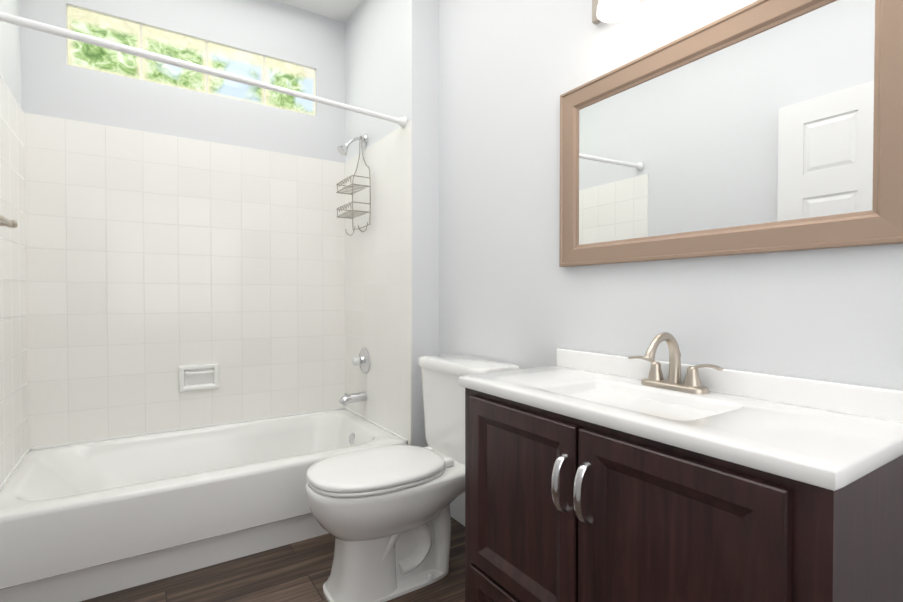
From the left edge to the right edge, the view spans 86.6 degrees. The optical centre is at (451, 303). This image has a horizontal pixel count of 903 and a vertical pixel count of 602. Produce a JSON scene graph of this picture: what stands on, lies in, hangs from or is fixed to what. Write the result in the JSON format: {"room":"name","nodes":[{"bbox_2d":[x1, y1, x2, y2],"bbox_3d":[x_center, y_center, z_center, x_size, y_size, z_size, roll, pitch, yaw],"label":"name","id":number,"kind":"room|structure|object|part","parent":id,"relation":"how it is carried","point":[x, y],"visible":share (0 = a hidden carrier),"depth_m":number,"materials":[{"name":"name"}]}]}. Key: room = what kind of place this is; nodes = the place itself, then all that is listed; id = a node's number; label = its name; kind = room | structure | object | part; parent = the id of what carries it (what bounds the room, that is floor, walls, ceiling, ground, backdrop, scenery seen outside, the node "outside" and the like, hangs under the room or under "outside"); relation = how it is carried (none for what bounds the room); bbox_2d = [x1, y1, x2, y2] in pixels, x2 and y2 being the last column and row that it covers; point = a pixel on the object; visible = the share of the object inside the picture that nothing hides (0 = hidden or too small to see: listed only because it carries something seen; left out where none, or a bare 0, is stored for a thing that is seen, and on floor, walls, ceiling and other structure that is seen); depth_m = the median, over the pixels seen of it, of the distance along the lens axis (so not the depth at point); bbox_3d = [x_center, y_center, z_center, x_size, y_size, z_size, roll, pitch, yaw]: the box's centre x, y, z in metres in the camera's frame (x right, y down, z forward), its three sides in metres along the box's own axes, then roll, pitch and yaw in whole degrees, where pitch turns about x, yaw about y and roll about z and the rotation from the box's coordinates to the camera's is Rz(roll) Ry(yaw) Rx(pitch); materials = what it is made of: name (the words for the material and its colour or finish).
{"room":"bathroom","nodes":[
{"label":"bathroom","id":0,"kind":"room"},
{"bbox_2d":[0,0,21,108],"bbox_3d":[-1.038,-0.336,0.690,0.100,2.740,3.450,-1,1,-33],"label":"wall","id":1,"kind":"structure","parent":0,"point":[10,54],"depth_m":1.99,"materials":[{"name":"white paint"}]},
{"bbox_2d":[0,76,27,484],"bbox_3d":[-1.693,0.081,1.805,0.008,1.873,0.862,-1,1,-33],"label":"wall tile","id":2,"kind":"structure","parent":1,"relation":"attached to","point":[13,394],"depth_m":1.94,"materials":[{"name":"white tile"}]},
{"bbox_2d":[0,214,17,227],"bbox_3d":[-1.348,-0.266,1.349,0.094,0.048,0.660,-1,1,-33],"label":"towel rail","id":3,"kind":"object","parent":2,"relation":"attached to","point":[6,222],"visible":1,"depth_m":1.60,"materials":[{"name":"silver metal"}]},
{"bbox_2d":[0,12,406,127],"bbox_3d":[-0.857,-0.892,1.891,1.505,0.109,0.054,-1,1,-33],"label":"rail","id":4,"kind":"object","parent":2,"relation":"attached to","point":[77,36],"visible":1,"depth_m":1.77,"materials":[{"name":"white metal"}]},
{"bbox_2d":[20,0,345,449],"bbox_3d":[-1.261,-0.366,2.661,1.870,2.740,0.100,-1,1,-33],"label":"wall","id":5,"kind":"structure","parent":0,"point":[53,84],"depth_m":2.55,"materials":[{"name":"white paint"}]},
{"bbox_2d":[24,112,345,447],"bbox_3d":[-1.295,-0.106,2.579,1.520,1.523,0.008,-1,1,-33],"label":"wall tile","id":6,"kind":"structure","parent":5,"relation":"attached to","point":[154,261],"depth_m":2.47,"materials":[{"name":"white tile"}]},
{"bbox_2d":[179,363,218,391],"bbox_3d":[-1.332,0.389,2.533,0.190,0.132,0.040,-1,1,-33],"label":"soap dish","id":7,"kind":"object","parent":6,"relation":"attached to","point":[199,377],"visible":1,"depth_m":2.54,"materials":[{"name":"white ceramic"}]},
{"bbox_2d":[66,5,315,115],"bbox_3d":[-1.333,-1.267,2.601,1.180,0.285,0.080,-1,1,-33],"label":"window","id":8,"kind":"structure","parent":5,"relation":"in","point":[294,77],"depth_m":2.51,"materials":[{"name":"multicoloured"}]},
{"bbox_2d":[80,517,464,601],"bbox_3d":[-0.296,1.052,1.193,1.870,0.050,3.650,-1,1,-33],"label":"floor","id":9,"kind":"structure","parent":0,"point":[299,571],"depth_m":1.76,"materials":[{"name":"brown wood"}]},
{"bbox_2d":[0,407,407,601],"bbox_3d":[-1.068,0.833,2.243,1.516,0.356,0.838,-1,1,-33],"label":"bathtub","id":10,"kind":"object","parent":9,"relation":"on","point":[84,520],"visible":0.83,"depth_m":1.88,"materials":[{"name":"white ceramic"}]},
{"bbox_2d":[305,354,520,601],"bbox_3d":[-0.166,0.624,1.807,0.749,0.786,0.468,-1,1,-33],"label":"toilet","id":11,"kind":"object","parent":9,"relation":"on","point":[382,515],"visible":0.94,"depth_m":1.68,"materials":[{"name":"white ceramic"}]},
{"bbox_3d":[-0.258,0.594,1.747,0.520,0.042,0.373,-1,1,-33],"label":"seat","id":12,"kind":"part","parent":11,"relation":"part of","materials":[{"name":"white plastic"}]},
{"bbox_3d":[0.059,0.423,1.949,0.214,0.388,0.468,-1,1,-33],"label":"tank","id":13,"kind":"part","parent":11,"relation":"part of","materials":[{"name":"white ceramic"}]},
{"bbox_2d":[459,332,902,601],"bbox_3d":[0.438,0.550,1.157,0.466,0.954,0.932,-1,1,-33],"label":"bathroom vanity","id":14,"kind":"object","parent":9,"relation":"on","point":[603,477],"visible":1,"depth_m":0.94,"materials":[{"name":"brown wood"}]},
{"bbox_2d":[459,348,902,490],"bbox_3d":[0.453,0.244,1.162,0.430,0.164,0.932,-1,1,-33],"label":"countertop","id":15,"kind":"structure","parent":14,"relation":"on","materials":[{"name":"white stone"}]},
{"bbox_2d":[628,332,722,393],"bbox_3d":[0.538,0.146,1.216,0.146,0.148,0.256,-1,1,-33],"label":"faucet","id":16,"kind":"object","parent":15,"relation":"on","point":[655,383],"depth_m":1.23,"materials":[{"name":"silver metal"}]},
{"bbox_2d":[275,0,361,22],"bbox_3d":[-0.296,-1.738,1.151,1.870,0.050,3.650,-1,1,-33],"label":"ceiling","id":17,"kind":"structure","parent":0,"point":[341,10],"depth_m":2.80,"materials":[{"name":"white paint"}]},
{"bbox_2d":[345,0,438,446],"bbox_3d":[-0.360,-0.366,2.667,0.150,2.740,0.870,-1,1,-33],"label":"wall","id":18,"kind":"structure","parent":0,"point":[392,58],"depth_m":2.32,"materials":[{"name":"white paint"}]},
{"bbox_2d":[336,134,370,235],"bbox_3d":[-0.555,-0.674,2.673,0.166,0.567,0.265,-1,1,-33],"label":"shower caddy","id":19,"kind":"object","parent":18,"relation":"attached to","point":[343,150],"visible":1,"depth_m":2.66,"materials":[{"name":"silver metal"}]},
{"bbox_3d":[-0.533,-0.908,2.684,0.109,0.060,0.017,-1,1,-33],"label":"arm","id":20,"kind":"part","parent":19,"relation":"part of"},
{"bbox_2d":[345,120,411,444],"bbox_3d":[-0.424,0.068,2.628,0.008,1.873,0.862,-1,1,-33],"label":"wall tiles","id":21,"kind":"structure","parent":18,"relation":"attached to","point":[378,288],"depth_m":2.52,"materials":[{"name":"white tile"}]},
{"bbox_2d":[339,392,366,405],"bbox_3d":[-0.556,0.532,2.691,0.152,0.069,0.054,-1,1,-33],"label":"tub spout","id":22,"kind":"object","parent":21,"relation":"attached to","point":[346,399],"visible":1,"depth_m":2.67,"materials":[{"name":"silver metal"}]},
{"bbox_2d":[352,348,369,373],"bbox_3d":[-0.523,0.324,2.709,0.072,0.148,0.148,-1,1,-33],"label":"tub valve","id":23,"kind":"object","parent":21,"relation":"attached to","point":[362,360],"visible":1,"depth_m":2.69,"materials":[{"name":"silver metal"}]},
{"bbox_3d":[-0.535,0.324,2.701,0.042,0.050,0.052,-1,1,-33],"label":"tub valve knob","id":24,"kind":"part","parent":23,"relation":"part of","materials":[{"name":"white plastic"}]},
{"bbox_3d":[-0.506,0.324,2.720,0.032,0.148,0.148,-1,1,-33],"label":"tub valve plate","id":25,"kind":"part","parent":23,"relation":"part of","materials":[{"name":"silver metal"}]},
{"bbox_2d":[439,0,902,525],"bbox_3d":[0.447,-0.351,1.653,0.100,2.740,3.450,-1,1,-33],"label":"wall","id":26,"kind":"structure","parent":0,"point":[511,291],"depth_m":1.63,"materials":[{"name":"white paint"}]},
{"bbox_2d":[592,0,638,23],"bbox_3d":[0.571,-0.912,1.218,0.156,0.194,0.640,-1,1,-33],"label":"sconce","id":27,"kind":"object","parent":26,"relation":"attached to","point":[610,11],"visible":1,"depth_m":1.38,"materials":[{"name":"white glass"}]},
{"bbox_3d":[0.626,-0.947,1.254,0.022,0.125,0.640,-1,1,-33],"label":"plate","id":28,"kind":"part","parent":27,"relation":"part of","materials":[{"name":"silver metal"}]},
{"bbox_2d":[559,0,902,266],"bbox_3d":[0.623,-0.413,1.264,0.025,0.584,0.901,-1,1,-33],"label":"mirror","id":29,"kind":"object","parent":26,"relation":"attached to","point":[764,126],"visible":0.98,"depth_m":1.15,"materials":[{"name":"brown wood"}]}
]}

